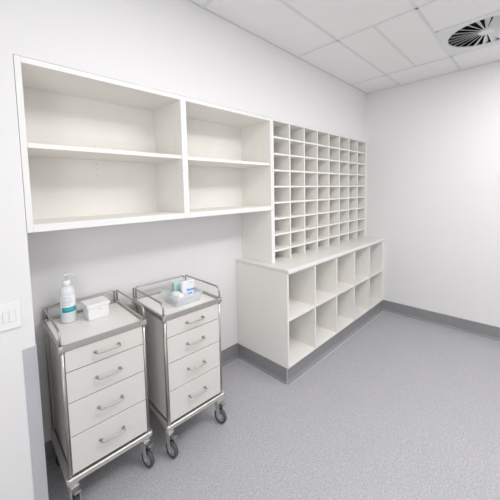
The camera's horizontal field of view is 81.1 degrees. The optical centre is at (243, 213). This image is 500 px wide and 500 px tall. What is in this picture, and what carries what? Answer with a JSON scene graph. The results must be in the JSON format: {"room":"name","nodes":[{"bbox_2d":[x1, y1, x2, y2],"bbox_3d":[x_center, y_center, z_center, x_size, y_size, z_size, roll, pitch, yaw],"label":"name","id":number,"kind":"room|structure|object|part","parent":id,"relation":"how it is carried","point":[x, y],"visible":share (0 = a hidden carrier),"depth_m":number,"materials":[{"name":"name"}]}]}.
{"room":"hospital storage room","nodes":[
{"label":"hospital storage room","id":0,"kind":"room"},
{"bbox_2d":[0,0,366,499],"bbox_3d":[-0.230,0.006,2.291,4.626,2.709,0.450,-6,6,-44],"label":"wall","id":1,"kind":"structure","parent":0,"point":[178,47],"depth_m":1.71,"materials":[{"name":"paint"}]},
{"bbox_2d":[0,301,21,331],"bbox_3d":[-1.006,0.437,1.224,0.123,0.113,0.011,-6,6,-44],"label":"light switch","id":2,"kind":"object","parent":1,"relation":"attached to","point":[10,313],"visible":1,"depth_m":1.24,"materials":[{"name":"white plastic"}]},
{"bbox_2d":[23,345,48,499],"bbox_3d":[-0.955,1.022,1.347,0.051,0.860,0.051,-6,6,-44],"label":"trim","id":3,"kind":"structure","parent":1,"relation":"attached to","point":[30,359],"depth_m":1.32,"materials":[{"name":"white paint"}]},
{"bbox_2d":[13,54,186,232],"bbox_3d":[-0.779,-0.326,1.659,0.824,0.752,0.351,-6,6,-44],"label":"open shelf unit","id":4,"kind":"object","parent":1,"relation":"attached to","point":[96,150],"visible":0.92,"depth_m":1.71,"materials":[{"name":"white laminate"}]},
{"bbox_3d":[-1.064,-0.298,1.380,0.024,0.752,0.349,-6,6,-44],"label":"panel","id":5,"kind":"part","parent":4,"relation":"part of","materials":[{"name":"white laminate"}]},
{"bbox_3d":[-0.897,-0.337,1.783,0.782,0.692,0.008,-6,6,-44],"label":"panel","id":6,"kind":"part","parent":4,"relation":"part of","materials":[{"name":"white laminate"}]},
{"bbox_3d":[-0.785,-0.688,1.634,0.782,0.025,0.349,-6,6,-44],"label":"panel","id":7,"kind":"part","parent":4,"relation":"part of","materials":[{"name":"white laminate"}]},
{"bbox_3d":[-0.776,-0.332,1.660,0.780,0.021,0.333,-6,6,-44],"label":"shelf","id":8,"kind":"part","parent":4,"relation":"part of","materials":[{"name":"white laminate"}]},
{"bbox_3d":[-0.769,0.032,1.689,0.782,0.034,0.349,-6,6,-44],"label":"panel","id":9,"kind":"part","parent":4,"relation":"part of","materials":[{"name":"white laminate"}]},
{"bbox_3d":[-0.492,-0.353,1.942,0.018,0.752,0.349,-6,6,-44],"label":"panel","id":10,"kind":"part","parent":4,"relation":"part of","materials":[{"name":"white laminate"}]},
{"bbox_2d":[44,343,237,469],"bbox_3d":[-0.590,1.316,2.159,1.568,0.133,0.036,-6,6,-44],"label":"baseboard","id":11,"kind":"structure","parent":1,"relation":"attached to","point":[229,355],"depth_m":2.58,"materials":[{"name":"grey plastic"}]},
{"bbox_2d":[183,96,271,217],"bbox_3d":[-0.185,-0.383,2.241,0.842,0.752,0.351,-6,6,-44],"label":"open shelf unit","id":12,"kind":"object","parent":1,"relation":"attached to","point":[228,151],"visible":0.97,"depth_m":2.40,"materials":[{"name":"white laminate"}]},
{"bbox_3d":[-0.304,-0.394,2.364,0.806,0.692,0.008,-6,6,-44],"label":"panel","id":13,"kind":"part","parent":12,"relation":"part of","materials":[{"name":"white laminate"}]},
{"bbox_3d":[-0.192,-0.745,2.216,0.806,0.025,0.349,-6,6,-44],"label":"panel","id":14,"kind":"part","parent":12,"relation":"part of","materials":[{"name":"white laminate"}]},
{"bbox_3d":[-0.177,-0.026,2.271,0.806,0.034,0.349,-6,6,-44],"label":"panel","id":15,"kind":"part","parent":12,"relation":"part of","materials":[{"name":"white laminate"}]},
{"bbox_3d":[-0.183,-0.385,2.242,0.804,0.021,0.333,-6,6,-44],"label":"shelf","id":16,"kind":"part","parent":12,"relation":"part of","materials":[{"name":"white laminate"}]},
{"bbox_3d":[0.108,-0.412,2.530,0.016,0.752,0.349,-6,6,-44],"label":"panel","id":17,"kind":"part","parent":12,"relation":"part of","materials":[{"name":"white laminate"}]},
{"bbox_2d":[46,311,499,499],"bbox_3d":[0.951,1.451,1.230,4.826,0.060,3.730,-6,6,-44],"label":"floor","id":18,"kind":"structure","parent":0,"point":[405,408],"depth_m":1.83,"materials":[{"name":"grey plastic"}]},
{"bbox_2d":[41,289,154,499],"bbox_3d":[-0.803,0.965,1.623,0.425,0.924,0.463,-5,6,-43],"label":"trolley","id":19,"kind":"object","parent":18,"relation":"on","point":[97,368],"visible":1,"depth_m":1.48,"materials":[{"name":"silver metal"}]},
{"bbox_3d":[-1.086,0.908,1.638,0.016,0.639,0.016,-5,6,-43],"label":"post","id":20,"kind":"part","parent":19,"relation":"part of","materials":[{"name":"silver metal"}]},
{"bbox_3d":[-0.964,0.556,1.464,0.010,0.077,0.411,-5,6,-43],"label":"guard rail","id":21,"kind":"part","parent":19,"relation":"part of","materials":[{"name":"silver metal"}]},
{"bbox_3d":[-0.818,0.924,1.351,0.016,0.639,0.016,-5,6,-43],"label":"post","id":22,"kind":"part","parent":19,"relation":"part of","materials":[{"name":"silver metal"}]},
{"bbox_2d":[59,273,76,322],"bbox_3d":[-0.966,0.458,1.607,0.077,0.269,0.078,-5,6,-38],"label":"pump bottle","id":23,"kind":"object","parent":19,"relation":"on","point":[67,299],"visible":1,"depth_m":1.58,"materials":[{"name":"white plastic"}]},
{"bbox_3d":[-0.956,0.534,1.745,0.373,0.077,0.010,-5,6,-43],"label":"guard rail","id":24,"kind":"part","parent":19,"relation":"part of","materials":[{"name":"silver metal"}]},
{"bbox_2d":[42,301,146,353],"bbox_3d":[-0.818,0.591,1.601,0.415,0.025,0.423,-5,6,-43],"label":"tray","id":25,"kind":"object","parent":19,"relation":"on","point":[80,334],"depth_m":1.53,"materials":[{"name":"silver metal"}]},
{"bbox_2d":[81,296,109,320],"bbox_3d":[-0.842,0.541,1.672,0.122,0.089,0.116,-5,6,-43],"label":"lidded box","id":26,"kind":"object","parent":19,"relation":"on","point":[98,307],"visible":1,"depth_m":1.64,"materials":[{"name":"white plastic"}]},
{"bbox_3d":[-0.843,0.505,1.669,0.122,0.017,0.116,-5,6,-43],"label":"lid","id":27,"kind":"part","parent":26,"relation":"part of","materials":[{"name":"white plastic"}]},
{"bbox_3d":[-0.804,1.232,1.650,0.425,0.030,0.433,-5,6,-43],"label":"frame","id":28,"kind":"part","parent":19,"relation":"part of","materials":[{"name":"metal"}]},
{"bbox_3d":[-0.680,0.667,1.460,0.366,0.101,0.007,-5,6,-43],"label":"drawer","id":29,"kind":"part","parent":19,"relation":"part of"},
{"bbox_3d":[-0.677,0.794,1.470,0.366,0.146,0.007,-5,6,-43],"label":"drawer","id":30,"kind":"part","parent":19,"relation":"part of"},
{"bbox_3d":[-0.674,0.952,1.482,0.366,0.162,0.007,-5,6,-43],"label":"drawer","id":31,"kind":"part","parent":19,"relation":"part of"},
{"bbox_3d":[-0.665,0.667,1.445,0.128,0.015,0.039,-5,6,-43],"label":"handle","id":32,"kind":"part","parent":19,"relation":"part of","materials":[{"name":"silver metal"}]},
{"bbox_3d":[-0.670,1.127,1.495,0.366,0.182,0.007,-5,6,-43],"label":"drawer","id":33,"kind":"part","parent":19,"relation":"part of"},
{"bbox_3d":[-0.662,0.795,1.455,0.128,0.015,0.039,-5,6,-43],"label":"handle","id":34,"kind":"part","parent":19,"relation":"part of","materials":[{"name":"silver metal"}]},
{"bbox_3d":[-0.659,0.950,1.467,0.128,0.015,0.039,-5,6,-43],"label":"handle","id":35,"kind":"part","parent":19,"relation":"part of","materials":[{"name":"silver metal"}]},
{"bbox_3d":[-0.655,1.120,1.480,0.128,0.015,0.039,-5,6,-43],"label":"handle","id":36,"kind":"part","parent":19,"relation":"part of","materials":[{"name":"silver metal"}]},
{"bbox_3d":[-0.675,0.529,1.732,0.010,0.077,0.411,-5,6,-43],"label":"guard rail","id":37,"kind":"part","parent":19,"relation":"part of","materials":[{"name":"silver metal"}]},
{"bbox_3d":[-0.536,0.898,1.612,0.016,0.639,0.016,-5,6,-43],"label":"post","id":38,"kind":"part","parent":19,"relation":"part of","materials":[{"name":"silver metal"}]},
{"bbox_2d":[132,275,226,457],"bbox_3d":[-0.418,0.934,1.923,0.425,0.924,0.463,-5,6,-43],"label":"trolley","id":39,"kind":"object","parent":18,"relation":"on","point":[184,360],"visible":0.8,"depth_m":1.77,"materials":[{"name":"metal"}]},
{"bbox_3d":[-0.579,0.524,1.764,0.010,0.077,0.411,-5,6,-43],"label":"guard rail","id":40,"kind":"part","parent":39,"relation":"part of","materials":[{"name":"silver metal"}]},
{"bbox_3d":[-0.572,0.503,2.044,0.373,0.077,0.010,-5,6,-43],"label":"guard rail","id":41,"kind":"part","parent":39,"relation":"part of","materials":[{"name":"silver metal"}]},
{"bbox_3d":[-0.432,0.893,1.651,0.016,0.639,0.016,-5,6,-43],"label":"post","id":42,"kind":"part","parent":39,"relation":"part of","materials":[{"name":"silver metal"}]},
{"bbox_2d":[133,287,221,321],"bbox_3d":[-0.433,0.560,1.901,0.415,0.025,0.423,-5,6,-43],"label":"tray","id":43,"kind":"object","parent":39,"relation":"on","point":[201,301],"depth_m":1.83,"materials":[{"name":"silver metal"}]},
{"bbox_3d":[-0.419,1.200,1.950,0.425,0.030,0.433,-5,6,-43],"label":"frame","id":44,"kind":"part","parent":39,"relation":"part of","materials":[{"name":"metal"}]},
{"bbox_3d":[-0.295,0.635,1.760,0.366,0.101,0.007,-5,6,-43],"label":"drawer","id":45,"kind":"part","parent":39,"relation":"part of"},
{"bbox_3d":[-0.292,0.763,1.770,0.366,0.146,0.007,-5,6,-43],"label":"drawer","id":46,"kind":"part","parent":39,"relation":"part of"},
{"bbox_3d":[-0.289,0.920,1.782,0.366,0.162,0.007,-5,6,-43],"label":"drawer","id":47,"kind":"part","parent":39,"relation":"part of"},
{"bbox_3d":[-0.285,1.095,1.795,0.366,0.182,0.007,-5,6,-43],"label":"drawer","id":48,"kind":"part","parent":39,"relation":"part of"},
{"bbox_3d":[-0.280,0.635,1.745,0.128,0.015,0.039,-5,6,-43],"label":"handle","id":49,"kind":"part","parent":39,"relation":"part of","materials":[{"name":"silver metal"}]},
{"bbox_3d":[-0.277,0.763,1.755,0.128,0.015,0.039,-5,6,-43],"label":"handle","id":50,"kind":"part","parent":39,"relation":"part of","materials":[{"name":"silver metal"}]},
{"bbox_3d":[-0.274,0.918,1.767,0.128,0.015,0.039,-5,6,-43],"label":"handle","id":51,"kind":"part","parent":39,"relation":"part of","materials":[{"name":"silver metal"}]},
{"bbox_3d":[-0.270,1.089,1.780,0.128,0.015,0.039,-5,6,-43],"label":"handle","id":52,"kind":"part","parent":39,"relation":"part of","materials":[{"name":"silver metal"}]},
{"bbox_3d":[-0.290,0.498,2.032,0.010,0.077,0.411,-5,6,-43],"label":"guard rail","id":53,"kind":"part","parent":39,"relation":"part of","materials":[{"name":"silver metal"}]},
{"bbox_3d":[-0.151,0.867,1.912,0.016,0.639,0.016,-5,6,-43],"label":"post","id":54,"kind":"part","parent":39,"relation":"part of","materials":[{"name":"silver metal"}]},
{"bbox_3d":[-0.395,0.528,1.886,0.202,0.062,0.205,-5,6,-42],"label":"tub","id":55,"kind":"object","parent":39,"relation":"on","visible":0},
{"bbox_2d":[170,291,184,302],"bbox_3d":[-0.418,0.525,1.847,0.119,0.067,0.062,2,6,39],"label":"pad","id":56,"kind":"object","parent":55,"relation":"in","point":[175,296],"visible":1,"depth_m":1.82,"materials":[{"name":"white fabric"}]},
{"bbox_2d":[172,280,184,291],"bbox_3d":[-0.425,0.494,1.932,0.111,0.120,0.036,-5,6,-40],"label":"pack","id":57,"kind":"object","parent":55,"relation":"in","point":[175,285],"visible":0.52,"depth_m":1.91,"materials":[{"name":"green plastic"}]},
{"bbox_2d":[180,279,194,298],"bbox_3d":[-0.364,0.493,1.907,0.094,0.117,0.032,-5,6,-41],"label":"paper packet","id":58,"kind":"object","parent":55,"relation":"in","point":[187,287],"visible":0.87,"depth_m":1.90,"materials":[{"name":"white paper"}]},
{"bbox_2d":[236,241,383,385],"bbox_3d":[0.844,0.829,3.153,2.003,0.890,0.595,-6,6,-44],"label":"base cabinet","id":59,"kind":"object","parent":18,"relation":"on","point":[283,318],"depth_m":2.64,"materials":[{"name":"white laminate"}]},
{"bbox_3d":[0.152,0.833,2.487,0.018,0.766,0.571,-6,6,-44],"label":"panel","id":60,"kind":"part","parent":59,"relation":"part of","materials":[{"name":"white laminate"}]},
{"bbox_2d":[289,298,313,320],"bbox_3d":[0.296,0.815,2.620,0.375,0.018,0.559,-6,6,-44],"label":"shelf","id":61,"kind":"object","parent":59,"relation":"attached to","point":[297,307],"depth_m":2.52,"materials":[{"name":"white laminate"}]},
{"bbox_2d":[236,236,384,273],"bbox_3d":[0.843,0.369,3.131,1.972,0.029,0.588,-6,6,-44],"label":"countertop","id":62,"kind":"structure","parent":59,"relation":"on","point":[298,261],"depth_m":2.69,"materials":[{"name":"laminate"}]},
{"bbox_2d":[242,118,366,262],"bbox_3d":[0.779,-0.252,3.199,1.883,1.201,0.351,-6,6,-44],"label":"unit","id":63,"kind":"object","parent":62,"relation":"on","point":[319,177],"visible":0.9,"depth_m":2.90,"materials":[{"name":"white laminate"}]},
{"bbox_3d":[0.122,-0.189,2.557,0.042,1.201,0.349,-6,6,-44],"label":"panel","id":64,"kind":"part","parent":63,"relation":"part of","materials":[{"name":"white laminate"}]},
{"bbox_3d":[0.774,-0.844,3.163,1.825,0.015,0.349,-6,6,-44],"label":"panel","id":65,"kind":"part","parent":63,"relation":"part of","materials":[{"name":"white laminate"}]},
{"bbox_2d":[274,196,364,203],"bbox_3d":[0.793,-0.159,3.212,1.823,0.015,0.338,-6,6,-44],"label":"shelf","id":66,"kind":"object","parent":63,"relation":"attached to","point":[320,199],"depth_m":2.99,"materials":[{"name":"white laminate"}]},
{"bbox_2d":[274,185,364,187],"bbox_3d":[0.790,-0.296,3.201,1.823,0.015,0.338,-6,6,-44],"label":"shelf","id":67,"kind":"object","parent":63,"relation":"attached to","point":[275,186],"depth_m":3.01,"materials":[{"name":"white laminate"}]},
{"bbox_2d":[275,228,364,251],"bbox_3d":[0.802,0.250,3.243,1.823,0.015,0.338,-6,6,-44],"label":"shelf","id":68,"kind":"object","parent":63,"relation":"attached to","point":[279,246],"depth_m":2.99,"materials":[{"name":"white laminate"}]},
{"bbox_2d":[275,217,364,235],"bbox_3d":[0.799,0.114,3.233,1.823,0.015,0.338,-6,6,-44],"label":"shelf","id":69,"kind":"object","parent":63,"relation":"attached to","point":[308,226],"depth_m":3.00,"materials":[{"name":"white laminate"}]},
{"bbox_2d":[275,207,364,219],"bbox_3d":[0.796,-0.023,3.222,1.823,0.015,0.338,-6,6,-44],"label":"shelf","id":70,"kind":"object","parent":63,"relation":"attached to","point":[308,213],"depth_m":2.99,"materials":[{"name":"white laminate"}]},
{"bbox_2d":[274,169,365,175],"bbox_3d":[0.787,-0.432,3.191,1.823,0.015,0.338,-6,6,-44],"label":"shelf","id":71,"kind":"object","parent":63,"relation":"attached to","point":[293,172],"depth_m":2.93,"materials":[{"name":"white laminate"}]},
{"bbox_2d":[274,153,365,165],"bbox_3d":[0.784,-0.569,3.180,1.823,0.015,0.338,-6,6,-44],"label":"shelf","id":72,"kind":"object","parent":63,"relation":"attached to","point":[277,156],"depth_m":2.95,"materials":[{"name":"white laminate"}]},
{"bbox_2d":[274,136,365,154],"bbox_3d":[0.781,-0.706,3.170,1.823,0.015,0.338,-6,6,-44],"label":"shelf","id":73,"kind":"object","parent":63,"relation":"attached to","point":[277,140],"depth_m":2.93,"materials":[{"name":"white laminate"}]},
{"bbox_3d":[1.443,-0.316,3.852,0.016,1.201,0.349,-6,6,-44],"label":"panel","id":74,"kind":"part","parent":63,"relation":"part of","materials":[{"name":"white laminate"}]},
{"bbox_2d":[316,289,335,304],"bbox_3d":[0.573,0.788,2.891,0.366,0.018,0.559,-6,6,-44],"label":"shelf","id":75,"kind":"object","parent":59,"relation":"attached to","point":[322,295],"depth_m":2.79,"materials":[{"name":"white laminate"}]},
{"bbox_3d":[0.851,1.139,3.192,1.921,0.018,0.571,-6,6,-44],"label":"panel","id":76,"kind":"part","parent":59,"relation":"part of","materials":[{"name":"white laminate"}]},
{"bbox_3d":[0.834,0.391,3.136,1.921,0.014,0.569,-6,6,-44],"label":"panel","id":77,"kind":"part","parent":59,"relation":"part of","materials":[{"name":"white laminate"}]},
{"bbox_2d":[337,281,352,293],"bbox_3d":[0.846,0.761,3.160,0.366,0.018,0.559,-6,6,-44],"label":"shelf","id":78,"kind":"object","parent":59,"relation":"attached to","point":[342,286],"depth_m":3.05,"materials":[{"name":"white laminate"}]},
{"bbox_2d":[355,274,367,283],"bbox_3d":[1.120,0.735,3.428,0.366,0.018,0.559,-6,6,-44],"label":"shelf","id":79,"kind":"object","parent":59,"relation":"attached to","point":[359,278],"depth_m":3.32,"materials":[{"name":"white laminate"}]},
{"bbox_2d":[370,268,380,275],"bbox_3d":[1.396,0.708,3.699,0.375,0.018,0.559,-6,6,-44],"label":"shelf","id":80,"kind":"object","parent":59,"relation":"attached to","point":[373,271],"depth_m":3.57,"materials":[{"name":"white laminate"}]},
{"bbox_3d":[1.538,0.699,3.845,0.030,0.766,0.571,-6,6,-44],"label":"panel","id":81,"kind":"part","parent":59,"relation":"part of","materials":[{"name":"white laminate"}]},
{"bbox_2d":[188,0,499,93],"bbox_3d":[0.889,-1.377,1.013,4.826,0.206,3.730,-6,6,-44],"label":"ceiling","id":82,"kind":"structure","parent":0,"point":[370,46],"depth_m":2.20,"materials":[{"name":"white tile"}]},
{"bbox_2d":[436,10,499,55],"bbox_3d":[1.862,-1.460,2.235,0.589,0.148,0.555,-6,6,-44],"label":"ceiling vent","id":83,"kind":"object","parent":82,"relation":"in","point":[482,31],"visible":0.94,"depth_m":2.33,"materials":[{"name":"white metal"}]},
{"bbox_3d":[1.752,-1.405,2.326,0.199,0.028,0.040,2,6,38],"label":"blade","id":84,"kind":"part","parent":83,"relation":"part of","materials":[{"name":"white metal"}]},
{"bbox_3d":[1.778,-1.407,2.352,0.040,0.028,0.199,-5,5,-37],"label":"blade","id":85,"kind":"part","parent":83,"relation":"part of","materials":[{"name":"white metal"}]},
{"bbox_3d":[1.733,-1.402,2.295,0.199,0.028,0.040,1,5,23],"label":"blade","id":86,"kind":"part","parent":83,"relation":"part of","materials":[{"name":"white metal"}]},
{"bbox_3d":[1.950,-1.411,2.351,0.040,0.028,0.199,2,6,38],"label":"blade","id":87,"kind":"part","parent":83,"relation":"part of","materials":[{"name":"white metal"}]},
{"bbox_3d":[1.776,-1.390,2.128,0.040,0.028,0.199,2,6,38],"label":"blade","id":88,"kind":"part","parent":83,"relation":"part of","materials":[{"name":"white metal"}]},
{"bbox_3d":[1.976,-1.409,2.324,0.199,0.028,0.040,-5,5,-37],"label":"blade","id":89,"kind":"part","parent":83,"relation":"part of","materials":[{"name":"white metal"}]},
{"bbox_3d":[1.811,-1.389,2.103,0.193,0.028,0.099,-6,6,-44],"label":"blade","id":90,"kind":"part","parent":83,"relation":"part of","materials":[{"name":"white metal"}]},
{"bbox_3d":[1.994,-1.407,2.292,0.199,0.028,0.040,-3,5,-22],"label":"blade","id":91,"kind":"part","parent":83,"relation":"part of","materials":[{"name":"white metal"}]},
{"bbox_3d":[1.845,-1.389,2.092,0.173,0.028,0.141,-6,6,-44],"label":"blade","id":92,"kind":"part","parent":83,"relation":"part of","materials":[{"name":"white metal"}]},
{"bbox_2d":[366,61,499,326],"bbox_3d":[2.568,-0.094,2.810,0.100,2.709,3.630,-6,6,-44],"label":"wall","id":93,"kind":"structure","parent":0,"point":[433,144],"depth_m":3.17,"materials":[{"name":"paint"}]},
{"bbox_2d":[382,300,499,341],"bbox_3d":[2.779,1.207,2.626,0.036,0.133,2.971,-6,6,-44],"label":"baseboard","id":94,"kind":"structure","parent":93,"relation":"attached to","point":[478,329],"depth_m":3.21,"materials":[{"name":"grey plastic"}]}
]}

